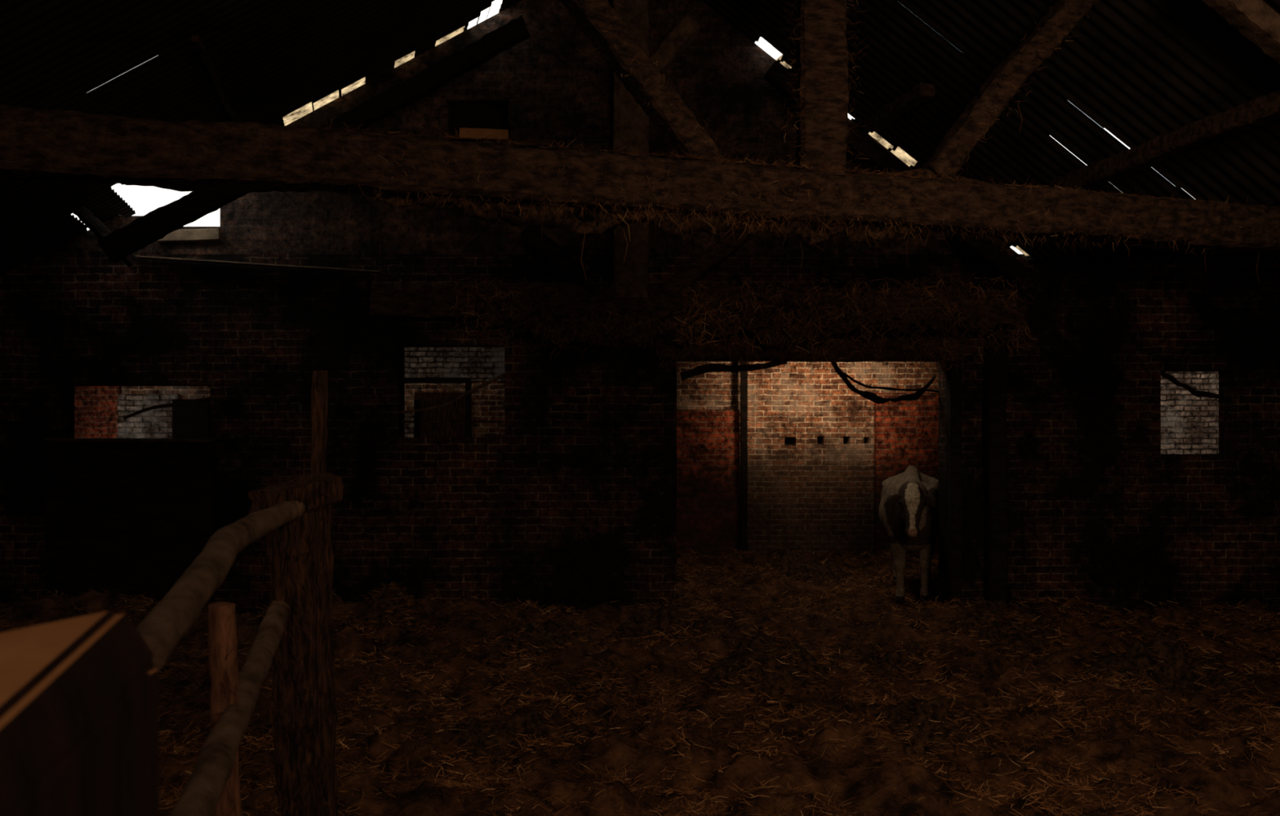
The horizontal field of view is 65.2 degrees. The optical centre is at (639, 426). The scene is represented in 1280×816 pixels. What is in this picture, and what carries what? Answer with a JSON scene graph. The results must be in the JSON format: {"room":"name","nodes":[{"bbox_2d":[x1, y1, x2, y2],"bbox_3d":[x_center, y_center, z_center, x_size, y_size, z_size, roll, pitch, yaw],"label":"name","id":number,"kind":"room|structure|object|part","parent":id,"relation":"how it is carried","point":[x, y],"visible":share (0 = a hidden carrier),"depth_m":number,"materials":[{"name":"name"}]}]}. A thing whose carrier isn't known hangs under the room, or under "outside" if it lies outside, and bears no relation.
{"room":"farm building","nodes":[
{"label":"farm building","id":0,"kind":"room"},
{"bbox_2d":[74,386,121,439],"bbox_3d":[-8.000,0.300,13.480,2.000,3.500,0.080,0,0,0],"label":"panel","id":1,"kind":"object","parent":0,"point":[95,407],"depth_m":13.44,"materials":[{"name":"red brick"}]},
{"bbox_2d":[117,394,180,439],"bbox_3d":[-6.600,0.809,13.460,0.800,2.482,0.120,0,0,0],"label":"panel","id":2,"kind":"object","parent":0,"point":[156,423],"visible":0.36,"depth_m":13.40,"materials":[{"name":"brick"}]},
{"bbox_2d":[0,0,521,276],"bbox_3d":[-1.593,-2.697,3.155,6.105,3.395,14.550,0,0,-16],"label":"ceiling","id":3,"kind":"structure","parent":0,"point":[271,59],"depth_m":7.15,"materials":[{"name":"grey metal"}]},
{"bbox_2d":[71,205,139,267],"bbox_3d":[-4.680,-1.757,8.508,0.093,0.727,0.815,0,0,37],"label":"rafter","id":4,"kind":"object","parent":3,"relation":"attached to","point":[83,214],"visible":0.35,"depth_m":8.52,"materials":[{"name":"brown wood"}]},
{"bbox_2d":[97,186,251,260],"bbox_3d":[-3.633,-1.751,8.048,1.326,0.859,0.171,0,0,-10],"label":"rafter","id":5,"kind":"object","parent":3,"relation":"attached to","point":[148,227],"visible":0.73,"depth_m":7.95,"materials":[{"name":"brown wood"}]},
{"bbox_2d":[282,76,364,125],"bbox_3d":[-2.879,-2.962,9.131,1.110,0.476,0.938,0,0,0],"label":"sheet","id":6,"kind":"object","parent":3,"relation":"on","point":[307,108],"visible":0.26,"depth_m":9.09,"materials":[{"name":"white"}]},
{"bbox_2d":[394,51,414,67],"bbox_3d":[-2.172,-3.342,9.199,0.260,0.161,0.909,0,0,-16],"label":"sheet","id":7,"kind":"object","parent":3,"relation":"on","point":[411,55],"visible":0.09,"depth_m":9.09,"materials":[{"name":"white"}]},
{"bbox_2d":[435,26,464,46],"bbox_3d":[-1.772,-3.554,9.194,0.277,0.171,0.923,0,0,-16],"label":"sheet","id":8,"kind":"object","parent":3,"relation":"on","point":[452,34],"visible":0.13,"depth_m":9.11,"materials":[{"name":"white"}]},
{"bbox_2d":[404,347,504,437],"bbox_3d":[-2.600,-0.613,13.470,2.000,1.675,0.100,0,0,0],"label":"wall","id":9,"kind":"structure","parent":0,"point":[422,362],"depth_m":13.42,"materials":[{"name":"brick"}]},
{"bbox_2d":[451,106,507,141],"bbox_3d":[-1.455,-2.745,9.210,0.630,0.450,0.060,0,0,0],"label":"window","id":10,"kind":"structure","parent":0,"point":[479,117],"depth_m":9.18,"materials":[{"name":"brown wood"}]},
{"bbox_2d":[121,361,938,558],"bbox_3d":[0.000,0.200,13.600,18.000,3.700,0.200,0,0,0],"label":"wall","id":11,"kind":"structure","parent":0,"point":[806,495],"depth_m":13.50,"materials":[{"name":"brick"}]},
{"bbox_2d":[0,0,1279,615],"bbox_3d":[0.000,-1.114,9.125,18.000,6.328,0.250,0,0,0],"label":"wall partition","id":12,"kind":"structure","parent":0,"point":[575,504],"depth_m":9.00,"materials":[{"name":"brick"}]},
{"bbox_2d":[44,442,214,608],"bbox_3d":[-4.578,0.997,8.985,1.500,1.706,0.070,0,0,0],"label":"door","id":13,"kind":"structure","parent":12,"relation":"in","point":[132,518],"depth_m":8.95,"materials":[{"name":"brown wood"}]},
{"bbox_2d":[123,397,209,419],"bbox_3d":[-4.347,-0.166,9.198,0.809,0.210,0.042,0,0,0],"label":"branch","id":14,"kind":"object","parent":12,"relation":"attached to","point":[206,399],"visible":0.94,"depth_m":9.19,"materials":[{"name":"brown wood"}]},
{"bbox_2d":[156,228,221,241],"bbox_3d":[-4.048,-1.719,8.970,0.567,0.112,0.045,0,0,0],"label":"plank","id":15,"kind":"object","parent":12,"relation":"attached to","point":[188,234],"visible":0.88,"depth_m":8.95,"materials":[{"name":"wood"}]},
{"bbox_2d":[134,255,382,274],"bbox_3d":[-3.402,-1.444,8.930,2.185,0.149,0.124,0,0,0],"label":"wall plate","id":16,"kind":"object","parent":12,"relation":"attached to","point":[140,257],"visible":0.99,"depth_m":8.89,"materials":[{"name":"brown wood"}]},
{"bbox_2d":[400,373,504,413],"bbox_3d":[-1.721,-0.296,9.099,1.010,0.373,0.034,0,0,0],"label":"branch","id":17,"kind":"object","parent":12,"relation":"attached to","point":[502,376],"visible":0.92,"depth_m":9.09,"materials":[{"name":"brown plant"}]},
{"bbox_2d":[400,377,504,437],"bbox_3d":[-1.731,-0.171,9.140,0.979,0.553,0.063,0,0,0],"label":"window frame","id":18,"kind":"structure","parent":12,"relation":"in","point":[468,382],"depth_m":9.12,"materials":[{"name":"brown wood"}]},
{"bbox_3d":[-1.883,-0.421,9.140,0.674,0.053,0.063,0,0,0],"label":"head rail","id":19,"kind":"part","parent":18,"relation":"part of","materials":[{"name":"brown wood"}]},
{"bbox_2d":[459,127,508,140],"bbox_3d":[-1.395,-2.619,8.948,0.438,0.109,0.054,0,0,0],"label":"plank","id":20,"kind":"object","parent":12,"relation":"attached to","point":[498,133],"visible":0.96,"depth_m":8.92,"materials":[{"name":"brown wood"}]},
{"bbox_2d":[679,360,788,378],"bbox_3d":[0.852,-0.523,9.097,0.990,0.174,0.113,0,0,4],"label":"branch","id":21,"kind":"object","parent":12,"relation":"attached to","point":[726,369],"visible":0.84,"depth_m":9.07,"materials":[{"name":"brown wood"}]},
{"bbox_2d":[653,333,966,374],"bbox_3d":[1.480,-0.636,8.848,2.787,0.376,0.358,0,0,0],"label":"lintel","id":22,"kind":"object","parent":12,"relation":"attached to","point":[838,354],"visible":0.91,"depth_m":8.79,"materials":[{"name":"brown wood"}]},
{"bbox_2d":[314,0,1036,362],"bbox_3d":[0.110,-2.304,8.582,6.525,3.536,0.602,0,0,0],"label":"roof truss","id":23,"kind":"object","parent":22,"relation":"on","point":[637,313],"visible":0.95,"depth_m":8.56,"materials":[{"name":"brown wood"}]},
{"bbox_3d":[-0.079,-2.583,8.700,0.345,2.978,0.228,0,0,0],"label":"king post","id":24,"kind":"part","parent":23,"relation":"part of","materials":[{"name":"brown wood"}]},
{"bbox_2d":[834,361,937,404],"bbox_3d":[2.291,-0.417,9.342,0.969,0.436,0.104,0,0,0],"label":"branch","id":25,"kind":"object","parent":12,"relation":"attached to","point":[878,398],"visible":0.92,"depth_m":9.33,"materials":[{"name":"brown wood"}]},
{"bbox_2d":[840,372,938,392],"bbox_3d":[2.357,-0.408,9.299,0.993,0.190,0.036,0,0,0],"label":"branch","id":26,"kind":"object","parent":25,"relation":"hanging from","point":[855,381],"visible":0.92,"depth_m":9.29,"materials":[{"name":"brown wood"}]},
{"bbox_2d":[946,363,963,604],"bbox_3d":[2.809,0.616,8.926,0.120,2.432,0.156,0,0,0],"label":"post","id":27,"kind":"object","parent":12,"relation":"attached to","point":[954,380],"visible":0.84,"depth_m":8.86,"materials":[{"name":"brown wood"}]},
{"bbox_2d":[1160,371,1228,400],"bbox_3d":[5.074,-0.365,9.101,0.693,0.293,0.077,0,0,0],"label":"branch","id":28,"kind":"object","parent":12,"relation":"attached to","point":[1192,392],"visible":0.94,"depth_m":9.08,"materials":[{"name":"brown wood"}]},
{"bbox_2d":[0,549,1279,815],"bbox_3d":[0.000,1.700,5.275,18.000,0.550,16.550,0,0,0],"label":"floor","id":29,"kind":"structure","parent":0,"point":[35,611],"depth_m":5.84,"materials":[{"name":"brown soil"}]},
{"bbox_2d":[0,611,159,815],"bbox_3d":[-0.502,0.961,0.770,0.133,1.578,0.370,0,0,-7],"label":"crate","id":30,"kind":"object","parent":29,"relation":"on","point":[79,696],"visible":1,"depth_m":0.82,"materials":[{"name":"brown wood"}]},
{"bbox_2d":[4,600,211,657],"bbox_3d":[-4.356,1.736,8.099,2.043,0.462,1.367,0,0,0],"label":"heap","id":31,"kind":"object","parent":29,"relation":"on","point":[67,615],"visible":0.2,"depth_m":8.28,"materials":[{"name":"brown plant"}]},
{"bbox_2d":[172,399,209,439],"bbox_3d":[-5.960,0.745,13.300,0.480,2.210,0.100,0,0,0],"label":"board","id":32,"kind":"object","parent":29,"relation":"on","point":[189,421],"visible":0.21,"depth_m":13.25,"materials":[{"name":"brown wood"}]},
{"bbox_2d":[136,368,349,815],"bbox_3d":[-0.897,0.824,2.338,0.281,2.018,2.037,0,0,-11],"label":"fence","id":33,"kind":"object","parent":29,"relation":"on","point":[294,642],"visible":1,"depth_m":2.93,"materials":[{"name":"brown wood"}]},
{"bbox_3d":[-0.923,0.294,2.244,0.138,0.163,1.536,0,0,-10],"label":"rail","id":34,"kind":"part","parent":33,"relation":"part of","materials":[{"name":"brown wood"}]},
{"bbox_3d":[-0.892,1.096,2.149,0.073,1.426,0.073,0,0,0],"label":"post","id":35,"kind":"part","parent":33,"relation":"part of","materials":[{"name":"brown wood"}]},
{"bbox_3d":[-0.888,0.583,2.250,0.082,0.215,1.863,0,0,-14],"label":"rail","id":36,"kind":"part","parent":33,"relation":"part of","materials":[{"name":"brown wood"}]},
{"bbox_3d":[-1.033,1.017,3.002,0.157,1.633,0.157,0,0,-41],"label":"post","id":37,"kind":"part","parent":33,"relation":"part of","materials":[{"name":"brown wood"}]},
{"bbox_3d":[-1.021,0.332,3.202,0.052,1.034,0.055,0,0,0],"label":"post","id":38,"kind":"part","parent":33,"relation":"part of","materials":[{"name":"brown wood"}]},
{"bbox_3d":[-1.039,0.991,3.301,0.077,1.655,0.083,0,0,0],"label":"post","id":39,"kind":"part","parent":33,"relation":"part of","materials":[{"name":"brown wood"}]},
{"bbox_2d":[413,392,466,437],"bbox_3d":[-2.625,0.700,13.250,0.710,2.300,0.100,0,0,0],"label":"board","id":40,"kind":"object","parent":29,"relation":"on","point":[455,411],"visible":0.21,"depth_m":13.20,"materials":[{"name":"brown wood"}]},
{"bbox_2d":[0,544,1279,815],"bbox_3d":[1.069,1.670,7.807,10.908,0.578,9.809,0,0,-35],"label":"bedding","id":41,"kind":"object","parent":29,"relation":"on","point":[262,744],"visible":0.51,"depth_m":5.97,"materials":[{"name":"brown plant"}]},
{"bbox_2d":[339,581,450,639],"bbox_3d":[-2.078,1.521,8.313,1.042,0.471,0.762,0,0,0],"label":"heap","id":42,"kind":"object","parent":41,"relation":"on","point":[391,605],"visible":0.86,"depth_m":8.20,"materials":[{"name":"brown plant"}]},
{"bbox_2d":[739,361,747,554],"bbox_3d":[1.370,0.175,13.199,0.102,3.252,0.102,0,0,0],"label":"pole","id":43,"kind":"object","parent":29,"relation":"on","point":[744,377],"visible":0.77,"depth_m":13.16,"materials":[{"name":"brown wood"}]},
{"bbox_2d":[878,465,938,605],"bbox_3d":[2.777,1.088,10.202,0.685,1.326,2.196,0,0,15],"label":"cow","id":44,"kind":"object","parent":29,"relation":"on","point":[908,508],"visible":0.9,"depth_m":9.71},
{"bbox_2d":[983,330,1008,605],"bbox_3d":[3.161,0.495,8.881,0.182,2.680,0.175,0,0,0],"label":"post","id":45,"kind":"object","parent":29,"relation":"on","point":[995,377],"visible":0.89,"depth_m":8.80,"materials":[{"name":"brown wood"}]},
{"bbox_2d":[676,409,739,557],"bbox_3d":[0.336,0.912,13.450,1.992,2.275,0.140,0,0,0],"label":"wall","id":46,"kind":"structure","parent":0,"point":[708,441],"depth_m":13.38,"materials":[{"name":"brick"}]},
{"bbox_2d":[784,436,866,445],"bbox_3d":[0.000,0.200,13.750,18.000,3.700,0.100,0,0,0],"label":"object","id":47,"kind":"structure","parent":0,"point":[788,441],"depth_m":13.70,"materials":[{"name":"brown wood"}]},
{"bbox_2d":[874,392,938,556],"bbox_3d":[3.614,0.800,13.450,0.909,2.500,0.140,0,0,0],"label":"wall","id":48,"kind":"structure","parent":0,"point":[906,435],"depth_m":13.38,"materials":[{"name":"brick"}]},
{"bbox_2d":[701,0,1279,271],"bbox_3d":[1.599,-2.932,5.857,18.983,2.926,21.212,0,0,-16],"label":"ceiling","id":49,"kind":"structure","parent":0,"point":[1143,71],"depth_m":7.13,"materials":[{"name":"grey metal"}]},
{"bbox_2d":[0,0,1279,284],"bbox_3d":[1.268,-2.430,5.634,11.133,3.369,0.396,0,0,-16],"label":"roof truss","id":50,"kind":"object","parent":49,"relation":"attached to","point":[693,189],"visible":1,"depth_m":5.28,"materials":[{"name":"brown wood"}]},
{"bbox_3d":[1.008,-2.749,5.608,0.280,2.730,0.253,0,0,0],"label":"king post","id":51,"kind":"part","parent":50,"relation":"part of","materials":[{"name":"brown wood"}]},
{"bbox_2d":[776,54,791,68],"bbox_3d":[1.258,-3.279,9.254,0.126,0.123,0.757,0,0,-16],"label":"sheet","id":52,"kind":"object","parent":49,"relation":"attached to","point":[786,65],"visible":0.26,"depth_m":9.06,"materials":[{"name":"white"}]},
{"bbox_2d":[868,130,917,166],"bbox_3d":[2.221,-2.527,9.173,0.485,0.422,1.027,0,0,-16],"label":"sheet","id":53,"kind":"object","parent":49,"relation":"attached to","point":[899,153],"visible":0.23,"depth_m":9.04,"materials":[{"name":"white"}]},
{"bbox_2d":[864,80,937,131],"bbox_3d":[2.155,-2.661,8.327,0.162,0.126,0.959,0,0,-14],"label":"purlin","id":54,"kind":"object","parent":49,"relation":"attached to","point":[923,91],"visible":1,"depth_m":8.22,"materials":[{"name":"brown wood"}]},
{"bbox_2d":[1015,245,1049,263],"bbox_3d":[3.426,-1.612,8.930,0.412,0.303,0.240,0,0,0],"label":"sheet","id":55,"kind":"object","parent":49,"relation":"attached to","point":[1037,260],"visible":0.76,"depth_m":9.01,"materials":[{"name":"white"}]},
{"bbox_2d":[1048,88,1279,191],"bbox_3d":[3.532,-1.880,6.767,0.159,0.186,2.232,0,0,-14],"label":"purlin","id":56,"kind":"object","parent":49,"relation":"attached to","point":[1262,109],"visible":0.93,"depth_m":6.57,"materials":[{"name":"brown wood"}]},
{"bbox_2d":[1201,0,1279,63],"bbox_3d":[3.378,-2.201,5.451,0.809,0.696,0.174,0,0,0],"label":"rafter","id":57,"kind":"object","parent":49,"relation":"attached to","point":[1258,20],"visible":1,"depth_m":5.41,"materials":[{"name":"brown wood"}]},
{"bbox_2d":[1160,372,1218,454],"bbox_3d":[7.750,0.300,13.460,2.300,3.500,0.120,0,0,0],"label":"wall","id":58,"kind":"structure","parent":0,"point":[1189,425],"depth_m":13.40,"materials":[{"name":"brick"}]}
]}

